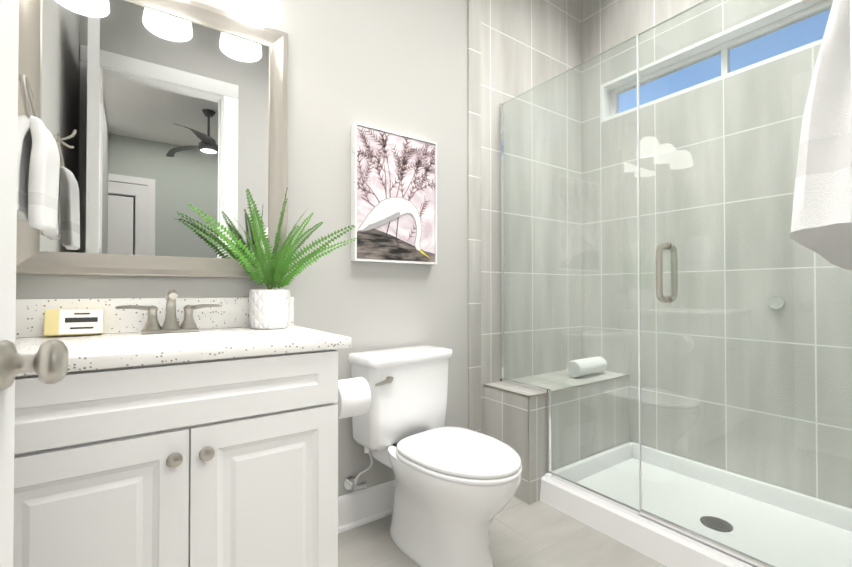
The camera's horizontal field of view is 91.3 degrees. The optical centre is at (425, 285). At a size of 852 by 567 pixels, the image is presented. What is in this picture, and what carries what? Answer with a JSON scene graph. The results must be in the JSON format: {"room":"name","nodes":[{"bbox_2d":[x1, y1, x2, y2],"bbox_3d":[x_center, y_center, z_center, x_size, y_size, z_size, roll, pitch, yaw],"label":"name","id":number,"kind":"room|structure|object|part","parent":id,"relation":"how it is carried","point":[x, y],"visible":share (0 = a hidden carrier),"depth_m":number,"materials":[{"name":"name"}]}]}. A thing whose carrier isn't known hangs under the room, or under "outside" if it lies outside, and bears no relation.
{"room":"bathroom","nodes":[
{"label":"bathroom","id":0,"kind":"room"},
{"bbox_2d":[16,0,851,508],"bbox_3d":[0.376,-0.479,1.366,3.072,3.050,1.912,0,-1,-35],"label":"wall","id":1,"kind":"structure","parent":0,"point":[398,66],"depth_m":2.14,"materials":[{"name":"grey paint"}]},
{"bbox_2d":[16,0,287,277],"bbox_3d":[-0.882,-0.521,1.435,0.798,0.975,0.036,0,-1,-35],"label":"mirror","id":2,"kind":"object","parent":1,"relation":"attached to","point":[155,116],"visible":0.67,"depth_m":1.42,"materials":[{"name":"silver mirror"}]},
{"bbox_2d":[15,297,293,337],"bbox_3d":[-0.866,0.098,1.447,0.809,0.112,0.020,0,-1,-35],"label":"backsplash","id":3,"kind":"structure","parent":1,"relation":"attached to","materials":[{"name":"white stone"}]},
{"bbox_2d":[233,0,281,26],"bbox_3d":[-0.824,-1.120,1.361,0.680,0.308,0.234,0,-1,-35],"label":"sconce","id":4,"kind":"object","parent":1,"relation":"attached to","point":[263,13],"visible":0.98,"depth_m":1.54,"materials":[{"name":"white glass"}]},
{"bbox_2d":[343,447,372,490],"bbox_3d":[-0.286,0.780,1.782,0.088,0.221,0.125,0,-1,-35],"label":"supply valve","id":5,"kind":"object","parent":1,"relation":"attached to","point":[350,482],"visible":0.94,"depth_m":1.78,"materials":[{"name":"silver metal"}]},
{"bbox_3d":[-0.270,0.861,1.798,0.015,0.030,0.032,0,-1,-35],"label":"handle","id":6,"kind":"part","parent":5,"relation":"part of","materials":[{"name":"silver metal"}]},
{"bbox_2d":[338,480,394,533],"bbox_3d":[-0.163,0.981,1.929,0.960,0.142,0.026,0,-1,-35],"label":"baseboard","id":7,"kind":"structure","parent":1,"relation":"attached to","point":[362,504],"depth_m":1.85,"materials":[{"name":"white wood"}]},
{"bbox_2d":[351,122,436,264],"bbox_3d":[-0.141,-0.409,1.948,0.460,0.602,0.042,0,-1,-35],"label":"picture","id":8,"kind":"object","parent":1,"relation":"attached to","point":[393,197],"visible":1,"depth_m":1.92,"materials":[{"name":"white"}]},
{"bbox_2d":[468,0,480,432],"bbox_3d":[0.262,-0.470,2.250,0.088,3.050,0.012,0,-1,-35],"label":"wall tile edge","id":9,"kind":"object","parent":1,"relation":"attached to","point":[474,215],"visible":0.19,"depth_m":2.24,"materials":[{"name":"grey tile"}]},
{"bbox_2d":[500,104,503,381],"bbox_3d":[0.428,-0.246,2.351,0.018,1.565,0.012,0,-1,-35],"label":"channel","id":10,"kind":"object","parent":1,"relation":"attached to","point":[501,255],"visible":0.86,"depth_m":2.35,"materials":[{"name":"silver metal"}]},
{"bbox_2d":[528,396,530,504],"bbox_3d":[0.498,0.793,2.009,0.008,0.520,0.008,0,-1,-35],"label":"trim","id":11,"kind":"structure","parent":1,"relation":"attached to","point":[529,468],"depth_m":2.01,"materials":[{"name":"silver metal"}]},
{"bbox_3d":[1.617,0.078,1.931,0.027,0.028,0.028,0,-1,-35],"label":"wall shower knob","id":12,"kind":"part","parent":1,"relation":"part of","materials":[{"name":"silver metal"}]},
{"bbox_2d":[338,496,666,566],"bbox_3d":[0.358,1.096,1.375,3.072,0.100,1.850,0,-1,-35],"label":"floor","id":13,"kind":"structure","parent":0,"point":[539,533],"depth_m":1.69,"materials":[{"name":"tile"}]},
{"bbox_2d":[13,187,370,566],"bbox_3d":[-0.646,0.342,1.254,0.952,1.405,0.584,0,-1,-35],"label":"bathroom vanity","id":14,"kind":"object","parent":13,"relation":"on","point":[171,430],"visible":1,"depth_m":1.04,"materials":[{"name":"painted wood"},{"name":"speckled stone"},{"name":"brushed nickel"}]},
{"bbox_3d":[-0.727,0.634,0.889,0.380,0.584,0.020,0,-1,-35],"label":"door","id":15,"kind":"part","parent":14,"relation":"part of","materials":[{"name":"white wood"}]},
{"bbox_2d":[116,289,219,333],"bbox_3d":[-0.818,0.082,1.340,0.292,0.142,0.131,0,-1,-35],"label":"faucet","id":16,"kind":"object","parent":14,"relation":"on","point":[170,325],"depth_m":1.36,"materials":[{"name":"silver metal"}]},
{"bbox_3d":[-0.581,0.400,0.962,0.034,0.034,0.032,0,-1,-35],"label":"knob","id":17,"kind":"part","parent":14,"relation":"part of","materials":[{"name":"silver metal"}]},
{"bbox_3d":[-0.527,0.400,1.000,0.034,0.034,0.032,0,-1,-35],"label":"knob","id":18,"kind":"part","parent":14,"relation":"part of","materials":[{"name":"silver metal"}]},
{"bbox_3d":[-0.414,0.636,1.108,0.374,0.584,0.020,0,-1,-35],"label":"door","id":19,"kind":"part","parent":14,"relation":"part of","materials":[{"name":"white wood"}]},
{"bbox_2d":[249,290,289,328],"bbox_3d":[-0.572,0.084,1.528,0.142,0.140,0.142,0,-1,-35],"label":"pot","id":20,"kind":"object","parent":14,"relation":"on","point":[268,309],"depth_m":1.47,"materials":[{"name":"white ceramic"}]},
{"bbox_2d":[348,345,521,566],"bbox_3d":[0.059,0.665,1.634,0.450,0.767,0.703,1,-1,-41],"label":"toilet","id":21,"kind":"object","parent":13,"relation":"on","point":[455,489],"visible":0.98,"depth_m":1.57,"materials":[{"name":"white ceramic"}]},
{"bbox_3d":[-0.163,0.376,1.635,0.082,0.028,0.008,1,-1,-41],"label":"lever","id":22,"kind":"part","parent":21,"relation":"part of","materials":[{"name":"silver metal"}]},
{"bbox_3d":[-0.106,0.493,1.826,0.430,0.335,0.192,1,-1,-41],"label":"tank","id":23,"kind":"part","parent":21,"relation":"part of","materials":[{"name":"white ceramic"}]},
{"bbox_3d":[-0.103,0.304,1.825,0.450,0.041,0.208,1,-1,-41],"label":"tank lid","id":24,"kind":"part","parent":21,"relation":"part of","materials":[{"name":"white ceramic"}]},
{"bbox_3d":[0.134,0.635,1.548,0.376,0.017,0.474,1,-1,-41],"label":"seat","id":25,"kind":"part","parent":21,"relation":"part of","materials":[{"name":"white ceramic"}]},
{"bbox_3d":[0.133,0.611,1.549,0.372,0.030,0.472,1,-1,-41],"label":"lid","id":26,"kind":"part","parent":21,"relation":"part of","materials":[{"name":"white ceramic"}]},
{"bbox_2d":[540,475,756,566],"bbox_3d":[0.978,0.991,1.553,0.127,0.114,1.288,0,-1,-35],"label":"shower curb","id":27,"kind":"object","parent":13,"relation":"on","point":[658,542],"depth_m":1.67,"materials":[{"name":"white plastic"}]},
{"bbox_2d":[547,389,550,472],"bbox_3d":[0.613,0.729,2.075,0.018,0.422,0.012,0,-1,-35],"label":"channel","id":28,"kind":"object","parent":27,"relation":"on","point":[548,433],"visible":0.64,"depth_m":2.07,"materials":[{"name":"silver metal"}]},
{"bbox_2d":[550,472,639,515],"bbox_3d":[0.743,0.931,1.887,0.018,0.014,0.458,0,-1,-35],"label":"channel","id":29,"kind":"object","parent":27,"relation":"on","point":[601,496],"visible":0.79,"depth_m":1.85,"materials":[{"name":"silver metal"}]},
{"bbox_2d":[502,37,638,509],"bbox_3d":[0.649,-0.052,2.032,0.001,1.959,0.778,0,-1,-35],"label":"glass wall","id":30,"kind":"structure","parent":29,"relation":"on","point":[578,166],"depth_m":1.95,"materials":[{"name":"clear glass"}]},
{"bbox_2d":[577,458,851,566],"bbox_3d":[1.267,1.030,1.754,0.807,0.040,1.288,0,-1,-35],"label":"floor","id":31,"kind":"structure","parent":13,"relation":"on","point":[824,530],"depth_m":1.83,"materials":[{"name":"white plastic"}]},
{"bbox_2d":[545,442,631,481],"bbox_3d":[0.916,0.978,2.274,0.787,0.096,0.035,0,-1,-35],"label":"wall","id":32,"kind":"structure","parent":31,"relation":"on","point":[623,454],"depth_m":2.26,"materials":[{"name":"white plastic"}]},
{"bbox_2d":[701,516,732,530],"bbox_3d":[1.231,1.008,1.766,0.116,0.004,0.116,0,-1,-35],"label":"drain","id":33,"kind":"object","parent":31,"relation":"on","point":[725,525],"depth_m":1.76,"materials":[{"name":"grey metal"}]},
{"bbox_2d":[629,441,851,531],"bbox_3d":[1.583,0.975,1.976,0.035,0.096,1.288,0,-1,-35],"label":"wall","id":34,"kind":"structure","parent":31,"relation":"on","point":[677,467],"depth_m":1.99,"materials":[{"name":"white plastic"}]},
{"bbox_3d":[0.773,0.802,2.400,0.882,0.510,0.310,0,-1,-35],"label":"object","id":35,"kind":"object","parent":13,"relation":"on","visible":0},
{"bbox_2d":[483,384,527,397],"bbox_3d":[0.408,0.538,2.141,0.008,0.009,0.320,0,-1,-35],"label":"trim","id":36,"kind":"structure","parent":35,"relation":"attached to","point":[505,390],"depth_m":2.13,"materials":[{"name":"silver metal"}]},
{"bbox_2d":[500,378,547,392],"bbox_3d":[0.519,0.527,2.212,0.018,0.015,0.332,0,-1,-35],"label":"channel","id":37,"kind":"object","parent":35,"relation":"on","point":[525,385],"visible":1,"depth_m":2.19,"materials":[{"name":"silver metal"}]},
{"bbox_2d":[528,375,628,397],"bbox_3d":[0.861,0.539,2.265,0.894,0.009,0.008,0,-1,-35],"label":"trim","id":38,"kind":"structure","parent":35,"relation":"attached to","point":[545,393],"depth_m":2.23,"materials":[{"name":"silver metal"}]},
{"bbox_2d":[567,356,606,376],"bbox_3d":[0.968,0.484,2.503,0.284,0.098,0.104,0,-1,-35],"label":"towel","id":39,"kind":"object","parent":35,"relation":"on","point":[588,368],"depth_m":2.44,"materials":[{"name":"white fabric"}]},
{"bbox_3d":[-0.201,-0.495,-0.128,0.093,3.050,0.120,0,-1,-35],"label":"wall","id":40,"kind":"structure","parent":0,"visible":0},
{"bbox_2d":[0,0,68,566],"bbox_3d":[-0.394,-0.193,0.296,0.117,2.430,0.780,0,-1,-32],"label":"door","id":41,"kind":"structure","parent":40,"relation":"in","point":[9,30],"depth_m":0.58,"materials":[{"name":"white wood"}]},
{"bbox_3d":[-0.549,0.108,0.584,0.072,0.068,0.068,0,-1,-35],"label":"inside door knob","id":42,"kind":"part","parent":41,"relation":"part of","materials":[{"name":"silver metal"}]},
{"bbox_3d":[1.223,-0.484,0.867,1.936,3.050,0.120,0,-1,-35],"label":"wall","id":43,"kind":"structure","parent":0,"visible":0},
{"bbox_2d":[790,0,851,270],"bbox_3d":[0.673,-0.267,0.639,0.594,0.500,0.138,0,-1,-35],"label":"towel","id":44,"kind":"object","parent":43,"relation":"attached to","point":[821,223],"visible":0.98,"depth_m":0.51,"materials":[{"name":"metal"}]},
{"bbox_2d":[849,0,851,195],"bbox_3d":[0.420,-0.183,0.388,0.100,2.438,0.020,0,-1,-35],"label":"door frame","id":45,"kind":"structure","parent":43,"relation":"attached to","point":[850,7],"depth_m":0.37,"materials":[{"name":"white"}]},
{"bbox_3d":[0.198,-0.504,-0.920,0.160,3.050,5.135,0,-1,-35],"label":"wall","id":46,"kind":"structure","parent":0,"visible":0},
{"bbox_2d":[17,74,59,235],"bbox_3d":[-1.008,-0.344,1.051,0.122,0.413,0.194,0,-1,-35],"label":"towel ring","id":47,"kind":"object","parent":46,"relation":"attached to","point":[38,163],"visible":0.79,"depth_m":1.01,"materials":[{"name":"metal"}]},
{"bbox_3d":[1.615,-0.001,2.130,0.160,2.110,1.750,0,-1,-35],"label":"wall","id":48,"kind":"structure","parent":0,"visible":0},
{"bbox_2d":[601,39,821,122],"bbox_3d":[1.553,-1.065,2.182,0.125,0.020,1.316,0,-1,-35],"label":"window sill","id":49,"kind":"structure","parent":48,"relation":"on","point":[725,75],"depth_m":2.13,"materials":[{"name":"white"}]},
{"bbox_2d":[768,296,784,308],"bbox_3d":[1.632,0.078,1.941,0.008,0.060,0.060,0,-1,-35],"label":"plate","id":50,"kind":"object","parent":48,"relation":"attached to","point":[776,298],"depth_m":1.94,"materials":[{"name":"silver metal"}]},
{"bbox_3d":[1.156,-1.171,2.799,0.160,0.245,0.149,0,-1,-35],"label":"wall","id":51,"kind":"structure","parent":0,"visible":0},
{"bbox_2d":[600,87,610,119],"bbox_3d":[1.182,-1.172,2.714,0.125,0.205,0.020,0,-1,-35],"label":"liner","id":52,"kind":"object","parent":51,"relation":"attached to","point":[608,106],"depth_m":2.69,"materials":[{"name":"white"}]},
{"bbox_3d":[1.301,0.593,1.093,0.034,0.090,0.160,0,-1,-35],"label":"glass wall hinge","id":53,"kind":"object","parent":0,"visible":0},
{"bbox_2d":[639,0,851,566],"bbox_3d":[1.077,-0.063,1.420,0.143,1.951,0.700,0,-1,-35],"label":"glass door","id":54,"kind":"structure","parent":53,"relation":"attached to","point":[767,354],"depth_m":1.43,"materials":[{"name":"clear glass"}]},
{"bbox_2d":[637,35,641,509],"bbox_3d":[0.875,-0.060,1.710,0.008,1.951,0.006,0,-1,-35],"label":"seal","id":55,"kind":"object","parent":54,"relation":"attached to","point":[639,305],"visible":1,"depth_m":1.71,"materials":[{"name":"white"}]},
{"bbox_3d":[0.906,-0.052,1.599,0.066,0.233,0.023,0,-1,-35],"label":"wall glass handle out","id":56,"kind":"part","parent":54,"relation":"part of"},
{"bbox_3d":[0.968,-0.051,1.642,0.066,0.233,0.023,0,-1,-35],"label":"inner glass wall handle","id":57,"kind":"part","parent":54,"relation":"part of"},
{"bbox_2d":[640,509,774,566],"bbox_3d":[1.077,0.917,1.409,0.014,0.018,0.700,0,-1,-35],"label":"door sweep","id":58,"kind":"object","parent":54,"relation":"attached to","point":[718,545],"depth_m":1.49,"materials":[{"name":"silver metal"}]},
{"bbox_3d":[1.586,-1.090,2.205,0.045,0.030,1.206,0,-1,-35],"label":"window","id":59,"kind":"structure","parent":0,"visible":0},
{"bbox_2d":[721,48,729,74],"bbox_3d":[1.586,-1.178,2.206,0.041,0.145,0.028,0,-1,-35],"label":"window frame mullion","id":60,"kind":"object","parent":59,"relation":"on","point":[726,57],"depth_m":2.19,"materials":[{"name":"white"}]}
]}

